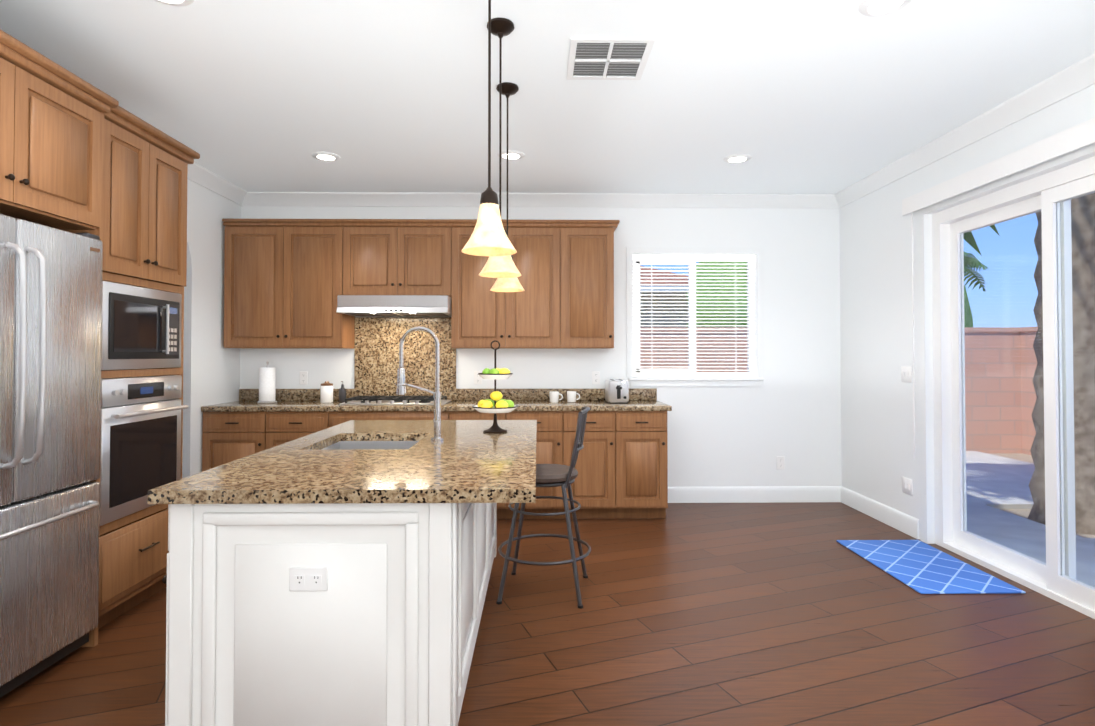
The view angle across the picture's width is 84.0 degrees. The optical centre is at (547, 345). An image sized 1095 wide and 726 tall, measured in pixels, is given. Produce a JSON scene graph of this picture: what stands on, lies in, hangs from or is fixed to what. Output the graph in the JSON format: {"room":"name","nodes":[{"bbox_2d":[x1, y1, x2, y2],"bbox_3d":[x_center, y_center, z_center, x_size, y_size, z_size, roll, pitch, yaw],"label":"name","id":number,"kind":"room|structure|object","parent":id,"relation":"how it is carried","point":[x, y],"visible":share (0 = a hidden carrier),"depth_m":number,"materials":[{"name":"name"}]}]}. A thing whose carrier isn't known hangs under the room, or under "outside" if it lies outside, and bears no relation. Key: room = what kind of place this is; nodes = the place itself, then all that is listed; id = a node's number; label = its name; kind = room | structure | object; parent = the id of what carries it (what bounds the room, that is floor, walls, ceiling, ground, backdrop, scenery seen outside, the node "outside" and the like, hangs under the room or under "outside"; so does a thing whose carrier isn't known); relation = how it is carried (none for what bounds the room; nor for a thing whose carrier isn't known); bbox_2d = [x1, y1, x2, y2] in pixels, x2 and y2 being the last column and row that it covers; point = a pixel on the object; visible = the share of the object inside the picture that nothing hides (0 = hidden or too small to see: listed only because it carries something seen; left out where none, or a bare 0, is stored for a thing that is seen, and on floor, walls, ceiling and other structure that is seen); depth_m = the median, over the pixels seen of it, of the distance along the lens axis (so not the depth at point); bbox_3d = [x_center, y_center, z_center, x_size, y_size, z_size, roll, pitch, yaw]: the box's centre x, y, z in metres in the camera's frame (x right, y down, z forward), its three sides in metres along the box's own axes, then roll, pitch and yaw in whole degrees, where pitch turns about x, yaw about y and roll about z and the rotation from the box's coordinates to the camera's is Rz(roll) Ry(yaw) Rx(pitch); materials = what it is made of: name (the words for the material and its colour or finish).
{"room":"kitchen","nodes":[
{"label":"kitchen","id":0,"kind":"room"},
{"bbox_2d":[101,281,181,369],"bbox_3d":[-2.304,-0.089,3.132,0.556,0.416,0.626,0,-1,-1],"label":"microwave","id":1,"kind":"object","parent":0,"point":[141,327],"visible":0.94,"depth_m":3.07,"materials":[{"name":"grey metal"}]},
{"bbox_2d":[100,375,188,525],"bbox_3d":[-2.325,0.501,3.122,0.634,0.676,0.626,0,-1,-1],"label":"wall oven","id":2,"kind":"object","parent":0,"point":[140,452],"visible":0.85,"depth_m":3.05,"materials":[{"name":"grey metal"}]},
{"bbox_2d":[182,179,240,478],"bbox_3d":[-2.734,-0.037,1.379,0.160,2.740,8.000,0,-1,-1],"label":"wall","id":3,"kind":"structure","parent":0,"point":[211,369],"depth_m":4.79,"materials":[{"name":"white paint"}]},
{"bbox_2d":[0,41,107,232],"bbox_3d":[-2.342,-0.820,2.298,0.647,0.575,0.930,0,-1,-1],"label":"upper cabinet","id":4,"kind":"object","parent":3,"relation":"attached to","point":[78,154],"depth_m":2.48,"materials":[{"name":"brown wood"}]},
{"bbox_2d":[187,162,250,205],"bbox_3d":[-2.609,-1.354,1.402,0.088,0.105,7.998,0,-1,-1],"label":"crown molding","id":5,"kind":"structure","parent":3,"relation":"attached to","point":[198,174],"depth_m":4.89,"materials":[{"name":"white"}]},
{"bbox_2d":[240,206,841,486],"bbox_3d":[-0.044,0.029,5.501,5.670,2.740,0.160,0,-1,-1],"label":"wall","id":6,"kind":"structure","parent":0,"point":[789,408],"depth_m":5.44,"materials":[{"name":"white paint"}]},
{"bbox_2d":[222,218,354,348],"bbox_3d":[-2.164,-0.498,5.220,1.042,1.045,0.348,0,-1,-1],"label":"upper cabinet","id":7,"kind":"object","parent":6,"relation":"attached to","point":[287,282],"depth_m":5.05,"materials":[{"name":"brown wood"}]},
{"bbox_2d":[299,371,307,384],"bbox_3d":[-2.157,0.288,5.379,0.070,0.115,0.008,0,-1,-1],"label":"outlet","id":8,"kind":"object","parent":6,"relation":"attached to","point":[303,379],"depth_m":5.38,"materials":[{"name":"white plastic"}]},
{"bbox_2d":[336,295,451,316],"bbox_3d":[-1.254,-0.328,5.145,0.890,0.147,0.520,0,-1,-1],"label":"range hood","id":9,"kind":"object","parent":6,"relation":"attached to","point":[399,305],"visible":0.98,"depth_m":4.91,"materials":[{"name":"silver metal"}]},
{"bbox_2d":[350,222,453,297],"bbox_3d":[-1.255,-0.712,5.238,0.900,0.615,0.348,0,-1,-1],"label":"upper cabinet","id":10,"kind":"object","parent":6,"relation":"attached to","point":[387,258],"depth_m":5.07,"materials":[{"name":"brown wood"}]},
{"bbox_2d":[239,389,656,400],"bbox_3d":[-0.871,0.434,5.388,3.688,0.104,0.021,0,-1,-1],"label":"backsplash","id":11,"kind":"structure","parent":6,"relation":"attached to","point":[244,394],"depth_m":5.38,"materials":[{"name":"brown stone"}]},
{"bbox_2d":[474,371,481,383],"bbox_3d":[-0.618,0.288,5.403,0.070,0.115,0.008,0,-1,-1],"label":"outlet","id":12,"kind":"object","parent":6,"relation":"attached to","point":[477,378],"depth_m":5.40,"materials":[{"name":"white plastic"}]},
{"bbox_2d":[451,222,569,348],"bbox_3d":[-0.351,-0.497,5.248,1.031,1.045,0.348,0,-1,-1],"label":"upper cabinet","id":13,"kind":"object","parent":6,"relation":"attached to","point":[538,316],"depth_m":5.08,"materials":[{"name":"brown wood"}]},
{"bbox_2d":[247,192,834,207],"bbox_3d":[-0.046,-1.290,5.398,5.160,0.105,0.088,0,-1,-1],"label":"crown molding","id":14,"kind":"structure","parent":6,"relation":"attached to","point":[362,199],"depth_m":5.39,"materials":[{"name":"white"}]},
{"bbox_2d":[570,222,617,348],"bbox_3d":[0.297,-0.497,5.259,0.515,1.045,0.348,0,-1,-1],"label":"upper cabinet","id":15,"kind":"object","parent":6,"relation":"attached to","point":[591,243],"depth_m":5.09,"materials":[{"name":"brown wood"}]},
{"bbox_2d":[592,371,599,383],"bbox_3d":[0.432,0.288,5.420,0.070,0.115,0.008,0,-1,-1],"label":"outlet","id":16,"kind":"object","parent":6,"relation":"attached to","point":[595,374],"depth_m":5.42,"materials":[{"name":"white plastic"}]},
{"bbox_2d":[626,247,763,385],"bbox_3d":[1.321,-0.256,5.500,1.230,1.240,0.165,0,-1,-1],"label":"window","id":17,"kind":"structure","parent":6,"relation":"in","point":[638,376],"depth_m":5.49,"materials":[{"name":"white plastic"}]},
{"bbox_2d":[668,486,839,502],"bbox_3d":[1.804,1.328,5.421,1.654,0.140,0.015,0,-1,-1],"label":"baseboard","id":18,"kind":"structure","parent":6,"relation":"attached to","point":[744,494],"depth_m":5.42,"materials":[{"name":"white wood"}]},
{"bbox_2d":[777,456,784,468],"bbox_3d":[2.082,1.048,5.433,0.070,0.115,0.008,0,-1,-1],"label":"outlet","id":19,"kind":"object","parent":6,"relation":"attached to","point":[780,459],"depth_m":5.43,"materials":[{"name":"white plastic"}]},
{"bbox_2d":[0,502,1094,725],"bbox_3d":[0.021,1.383,1.399,5.670,0.100,8.320,0,-1,-1],"label":"floor","id":20,"kind":"structure","parent":0,"point":[751,614],"depth_m":2.77,"materials":[{"name":"brown wood"}]},
{"bbox_2d":[0,214,102,697],"bbox_3d":[-2.277,0.423,2.279,0.703,1.848,0.910,0,-1,-1],"label":"fridge","id":21,"kind":"object","parent":20,"relation":"on","point":[50,346],"visible":0.96,"depth_m":2.43,"materials":[{"name":"grey metal"}]},
{"bbox_2d":[201,409,272,471],"bbox_3d":[-2.430,0.957,5.055,0.560,0.870,0.621,0,-1,-1],"label":"base cabinet","id":22,"kind":"object","parent":20,"relation":"on","point":[228,435],"depth_m":4.75,"materials":[{"name":"brown wood"}]},
{"bbox_2d":[273,409,336,446],"bbox_3d":[-1.967,0.957,5.062,0.614,0.870,0.621,0,-1,-1],"label":"base cabinet","id":23,"kind":"object","parent":20,"relation":"on","point":[288,424],"depth_m":4.76,"materials":[{"name":"brown wood"}]},
{"bbox_2d":[162,440,496,725],"bbox_3d":[-0.749,0.920,2.769,0.917,0.870,1.884,0,-1,-1],"label":"kitchen island","id":24,"kind":"object","parent":20,"relation":"on","point":[337,575],"depth_m":1.84,"materials":[{"name":"paint"}]},
{"bbox_2d":[147,420,446,503],"bbox_3d":[-0.896,0.465,2.775,0.600,0.040,1.950,0,-1,-1],"label":"island countertop","id":25,"kind":"structure","parent":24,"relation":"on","point":[301,471],"depth_m":2.09,"materials":[{"name":"beige stone"}]},
{"bbox_2d":[351,420,536,503],"bbox_3d":[-0.324,0.465,2.784,0.545,0.040,1.950,0,-1,-1],"label":"island countertop","id":26,"kind":"structure","parent":24,"relation":"on","point":[471,465],"depth_m":2.11,"materials":[{"name":"beige stone"}]},
{"bbox_2d":[395,326,443,440],"bbox_3d":[-0.602,0.177,2.839,0.231,0.535,0.102,0,-1,-1],"label":"faucet","id":27,"kind":"object","parent":26,"relation":"on","point":[400,384],"visible":1,"depth_m":2.85,"materials":[{"name":"silver metal"}]},
{"bbox_2d":[472,340,517,432],"bbox_3d":[-0.272,0.211,3.174,0.243,0.478,0.243,0,-1,-1],"label":"fruit stand","id":28,"kind":"object","parent":26,"relation":"on","point":[498,404],"visible":1,"depth_m":3.13,"materials":[{"name":"white ceramic"}]},
{"bbox_2d":[337,409,456,424],"bbox_3d":[-1.252,0.957,5.073,1.064,0.870,0.621,0,-1,-1],"label":"base cabinet","id":29,"kind":"object","parent":20,"relation":"on","point":[343,415],"depth_m":4.77,"materials":[{"name":"brown wood"}]},
{"bbox_2d":[457,409,516,518],"bbox_3d":[-0.557,0.958,5.084,0.574,0.870,0.621,0,-1,-1],"label":"base cabinet","id":30,"kind":"object","parent":20,"relation":"on","point":[503,511],"depth_m":4.79,"materials":[{"name":"brown wood"}]},
{"bbox_2d":[496,407,590,608],"bbox_3d":[-0.016,0.855,3.408,0.519,1.025,0.519,0,-1,-1],"label":"stool","id":31,"kind":"object","parent":20,"relation":"on","point":[556,475],"visible":0.88,"depth_m":3.26,"materials":[{"name":"metal"}]},
{"bbox_2d":[517,409,572,518],"bbox_3d":[-0.107,0.958,5.091,0.574,0.870,0.621,0,-1,-1],"label":"base cabinet","id":32,"kind":"object","parent":20,"relation":"on","point":[554,443],"depth_m":4.79,"materials":[{"name":"brown wood"}]},
{"bbox_2d":[573,409,624,518],"bbox_3d":[0.325,0.958,5.098,0.539,0.870,0.621,0,-1,-1],"label":"base cabinet","id":33,"kind":"object","parent":20,"relation":"on","point":[621,466],"depth_m":4.80,"materials":[{"name":"brown wood"}]},
{"bbox_2d":[201,401,671,410],"bbox_3d":[-0.866,0.501,5.084,3.688,0.040,0.627,0,-1,-1],"label":"countertop","id":34,"kind":"structure","parent":33,"relation":"on","point":[237,404],"depth_m":4.84,"materials":[{"name":"brown stone"}]},
{"bbox_2d":[257,361,276,403],"bbox_3d":[-2.353,0.306,5.110,0.154,0.350,0.154,0,-1,-1],"label":"paper towel","id":35,"kind":"object","parent":34,"relation":"on","point":[267,384],"visible":1,"depth_m":5.06,"materials":[{"name":"white paper"}]},
{"bbox_2d":[320,381,332,402],"bbox_3d":[-1.874,0.392,5.166,0.104,0.180,0.104,0,-1,-1],"label":"canister","id":36,"kind":"object","parent":34,"relation":"on","point":[326,391],"visible":1,"depth_m":5.12,"materials":[{"name":"white ceramic"}]},
{"bbox_2d":[339,381,345,401],"bbox_3d":[-1.755,0.393,5.205,0.060,0.179,0.064,0,-1,-1],"label":"soap bottle","id":37,"kind":"object","parent":34,"relation":"on","point":[342,393],"visible":0.9,"depth_m":5.18,"materials":[{"name":"black glass"}]},
{"bbox_2d":[339,396,451,404],"bbox_3d":[-1.253,0.457,5.095,0.840,0.048,0.441,0,-1,-1],"label":"cooktop","id":38,"kind":"object","parent":34,"relation":"in","point":[392,400],"visible":1,"depth_m":4.97,"materials":[{"name":"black metal"}]},
{"bbox_2d":[549,391,562,402],"bbox_3d":[0.073,0.437,5.157,0.115,0.090,0.081,0,-1,-1],"label":"mug","id":39,"kind":"object","parent":34,"relation":"on","point":[554,396],"visible":1,"depth_m":5.12,"materials":[{"name":"white ceramic"}]},
{"bbox_2d":[567,391,579,401],"bbox_3d":[0.222,0.438,5.199,0.115,0.090,0.081,0,-1,-1],"label":"mug","id":40,"kind":"object","parent":34,"relation":"on","point":[571,396],"visible":1,"depth_m":5.17,"materials":[{"name":"white ceramic"}]},
{"bbox_2d":[605,379,628,403],"bbox_3d":[0.587,0.387,5.153,0.170,0.190,0.305,0,-1,-1],"label":"toaster","id":41,"kind":"object","parent":34,"relation":"on","point":[616,391],"visible":1,"depth_m":5.03,"materials":[{"name":"silver metal"}]},
{"bbox_2d":[625,409,668,517],"bbox_3d":[0.709,0.958,5.104,0.478,0.870,0.621,0,-1,-1],"label":"base cabinet","id":42,"kind":"object","parent":20,"relation":"on","point":[646,451],"depth_m":4.80,"materials":[{"name":"brown wood"}]},
{"bbox_2d":[836,540,1025,593],"bbox_3d":[2.330,1.366,3.812,0.585,0.010,0.950,0,-1,-1],"label":"door mat","id":43,"kind":"object","parent":20,"relation":"on","point":[920,567],"visible":1,"depth_m":3.71,"materials":[{"name":"blue fabric"}]},
{"bbox_2d":[0,0,1094,193],"bbox_3d":[0.021,-1.531,1.447,5.670,0.250,8.320,0,-1,-1],"label":"ceiling","id":44,"kind":"structure","parent":0,"point":[811,96],"depth_m":3.20,"materials":[{"name":"white paint"}]},
{"bbox_2d":[155,0,193,5],"bbox_3d":[-1.500,-1.384,2.390,0.196,0.012,0.196,0,-1,-1],"label":"recessed light","id":45,"kind":"object","parent":44,"relation":"in","point":[185,2],"visible":0.98,"depth_m":2.45,"materials":[{"name":"white"}]},
{"bbox_2d":[311,152,339,160],"bbox_3d":[-1.591,-1.352,4.369,0.196,0.012,0.196,0,-1,-1],"label":"recessed light","id":46,"kind":"object","parent":44,"relation":"in","point":[326,156],"visible":1,"depth_m":4.35,"materials":[{"name":"white"}]},
{"bbox_2d":[461,0,516,255],"bbox_3d":[-0.194,-0.854,2.032,0.184,1.085,0.184,0,-1,-1],"label":"pendant light","id":47,"kind":"object","parent":44,"relation":"hanging from","point":[488,237],"visible":1,"depth_m":2.00,"materials":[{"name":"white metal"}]},
{"bbox_2d":[479,17,520,277],"bbox_3d":[-0.203,-0.844,2.622,0.184,1.085,0.184,0,-1,-1],"label":"pendant light","id":48,"kind":"object","parent":44,"relation":"hanging from","point":[499,267],"visible":0.65,"depth_m":2.61,"materials":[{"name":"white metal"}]},
{"bbox_2d":[490,82,524,291],"bbox_3d":[-0.213,-0.834,3.232,0.184,1.085,0.184,0,-1,-1],"label":"pendant light","id":49,"kind":"object","parent":44,"relation":"hanging from","point":[508,89],"visible":0.52,"depth_m":3.20,"materials":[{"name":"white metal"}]},
{"bbox_2d":[497,150,524,159],"bbox_3d":[-0.260,-1.353,4.340,0.196,0.012,0.196,0,-1,-1],"label":"recessed light","id":50,"kind":"object","parent":44,"relation":"in","point":[512,155],"visible":0.9,"depth_m":4.32,"materials":[{"name":"white"}]},
{"bbox_2d":[567,38,654,79],"bbox_3d":[0.292,-1.377,2.939,0.380,0.010,0.400,0,-1,-1],"label":"ceiling vent","id":51,"kind":"object","parent":44,"relation":"in","point":[608,58],"visible":1,"depth_m":2.92,"materials":[{"name":"white metal"}]},
{"bbox_2d":[723,154,751,162],"bbox_3d":[1.379,-1.351,4.416,0.196,0.012,0.196,0,-1,-1],"label":"recessed light","id":52,"kind":"object","parent":44,"relation":"in","point":[737,158],"visible":0.96,"depth_m":4.39,"materials":[{"name":"white"}]},
{"bbox_2d":[858,0,910,16],"bbox_3d":[1.370,-1.383,2.466,0.196,0.012,0.196,0,-1,-1],"label":"recessed light","id":53,"kind":"object","parent":44,"relation":"in","point":[875,7],"visible":1,"depth_m":2.48,"materials":[{"name":"white"}]},
{"bbox_2d":[839,84,1094,543],"bbox_3d":[2.775,-0.161,1.468,0.160,2.990,8.000,0,-1,-1],"label":"wall","id":54,"kind":"structure","parent":0,"point":[878,461],"depth_m":4.66,"materials":[{"name":"white paint"}]},
{"bbox_2d":[840,486,918,538],"bbox_3d":[2.632,1.319,4.879,0.015,0.140,1.091,0,-1,-1],"label":"baseboard","id":55,"kind":"structure","parent":54,"relation":"attached to","point":[897,519],"depth_m":4.78,"materials":[{"name":"white wood"}]},
{"bbox_2d":[901,366,911,382],"bbox_3d":[2.642,0.213,4.481,0.010,0.116,0.120,0,-1,-1],"label":"light switch","id":56,"kind":"object","parent":54,"relation":"attached to","point":[906,372],"depth_m":4.47,"materials":[{"name":"white plastic"}]},
{"bbox_2d":[902,477,912,495],"bbox_3d":[2.642,1.033,4.467,0.010,0.116,0.120,0,-1,-1],"label":"outlet","id":57,"kind":"object","parent":54,"relation":"attached to","point":[907,483],"depth_m":4.46,"materials":[{"name":"white plastic"}]},
{"bbox_2d":[835,53,1094,207],"bbox_3d":[2.650,-1.353,1.485,0.088,0.105,7.998,0,-1,-1],"label":"crown molding","id":58,"kind":"structure","parent":54,"relation":"attached to","point":[1078,76],"depth_m":3.64,"materials":[{"name":"white"}]},
{"bbox_2d":[902,118,1094,458],"bbox_3d":[2.623,-0.144,3.306,0.084,1.855,2.160,0,-1,-1],"label":"blind rail","id":59,"kind":"object","parent":54,"relation":"attached to","point":[1078,136],"visible":1,"depth_m":3.47,"materials":[{"name":"white plastic"}]},
{"bbox_2d":[917,143,1094,618],"bbox_3d":[2.739,0.179,3.303,0.170,2.370,2.040,0,-1,-1],"label":"door frame","id":60,"kind":"structure","parent":54,"relation":"attached to","point":[1050,196],"depth_m":3.59,"materials":[{"name":"white plastic"}]},
{"label":"outside","id":61,"kind":"structure","parent":0,"visible":0},
{"bbox_2d":[987,453,1094,537],"bbox_3d":[9.832,1.833,14.951,100.000,0.440,110.000,0,-1,-1],"label":"ground","id":62,"kind":"structure","parent":61,"point":[1022,512],"depth_m":7.74,"materials":[{"name":"grey concrete"}]},
{"bbox_2d":[640,266,687,326],"bbox_3d":[-2.683,-0.554,15.791,12.200,4.359,9.200,0,-1,-1],"label":"neighboring house","id":63,"kind":"structure","parent":62,"relation":"on","point":[672,311],"depth_m":11.87,"materials":[{"name":"paint"}]},
{"bbox_2d":[686,261,972,326],"bbox_3d":[4.593,-0.042,10.172,4.839,3.151,2.198,0,-1,-1],"label":"bushes","id":64,"kind":"object","parent":62,"relation":"on","point":[969,321],"depth_m":9.51,"materials":[{"name":"green plant"}]},
{"bbox_2d":[640,327,1021,452],"bbox_3d":[-3.607,0.627,8.456,20.920,1.759,0.240,0,-1,-1],"label":"wall","id":65,"kind":"structure","parent":62,"relation":"on","point":[979,438],"depth_m":8.51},
{"bbox_2d":[964,252,987,291],"bbox_3d":[9.216,-0.223,13.665,1.561,3.627,1.464,0,-1,-1],"label":"palm tree","id":66,"kind":"object","parent":62,"relation":"on","point":[967,262],"depth_m":13.53,"materials":[{"name":"green plant"}]},
{"bbox_2d":[1020,326,1037,454],"bbox_3d":[6.897,0.461,-1.777,0.240,1.759,20.600,0,-1,-1],"label":"wall","id":67,"kind":"structure","parent":62,"relation":"on","point":[1027,405],"depth_m":8.41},
{"bbox_2d":[963,193,1094,534],"bbox_3d":[4.297,-1.018,4.926,3.493,4.934,3.858,0,-1,-1],"label":"palm tree","id":68,"kind":"object","parent":62,"relation":"on","point":[1083,204],"depth_m":4.75,"materials":[{"name":"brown plant"}]},
{"bbox_2d":[966,451,1094,586],"bbox_3d":[4.426,1.399,3.144,3.185,0.044,10.550,0,-1,-1],"label":"patio","id":69,"kind":"structure","parent":62,"relation":"on","point":[999,482],"depth_m":5.26,"materials":[{"name":"concrete"}]}
]}

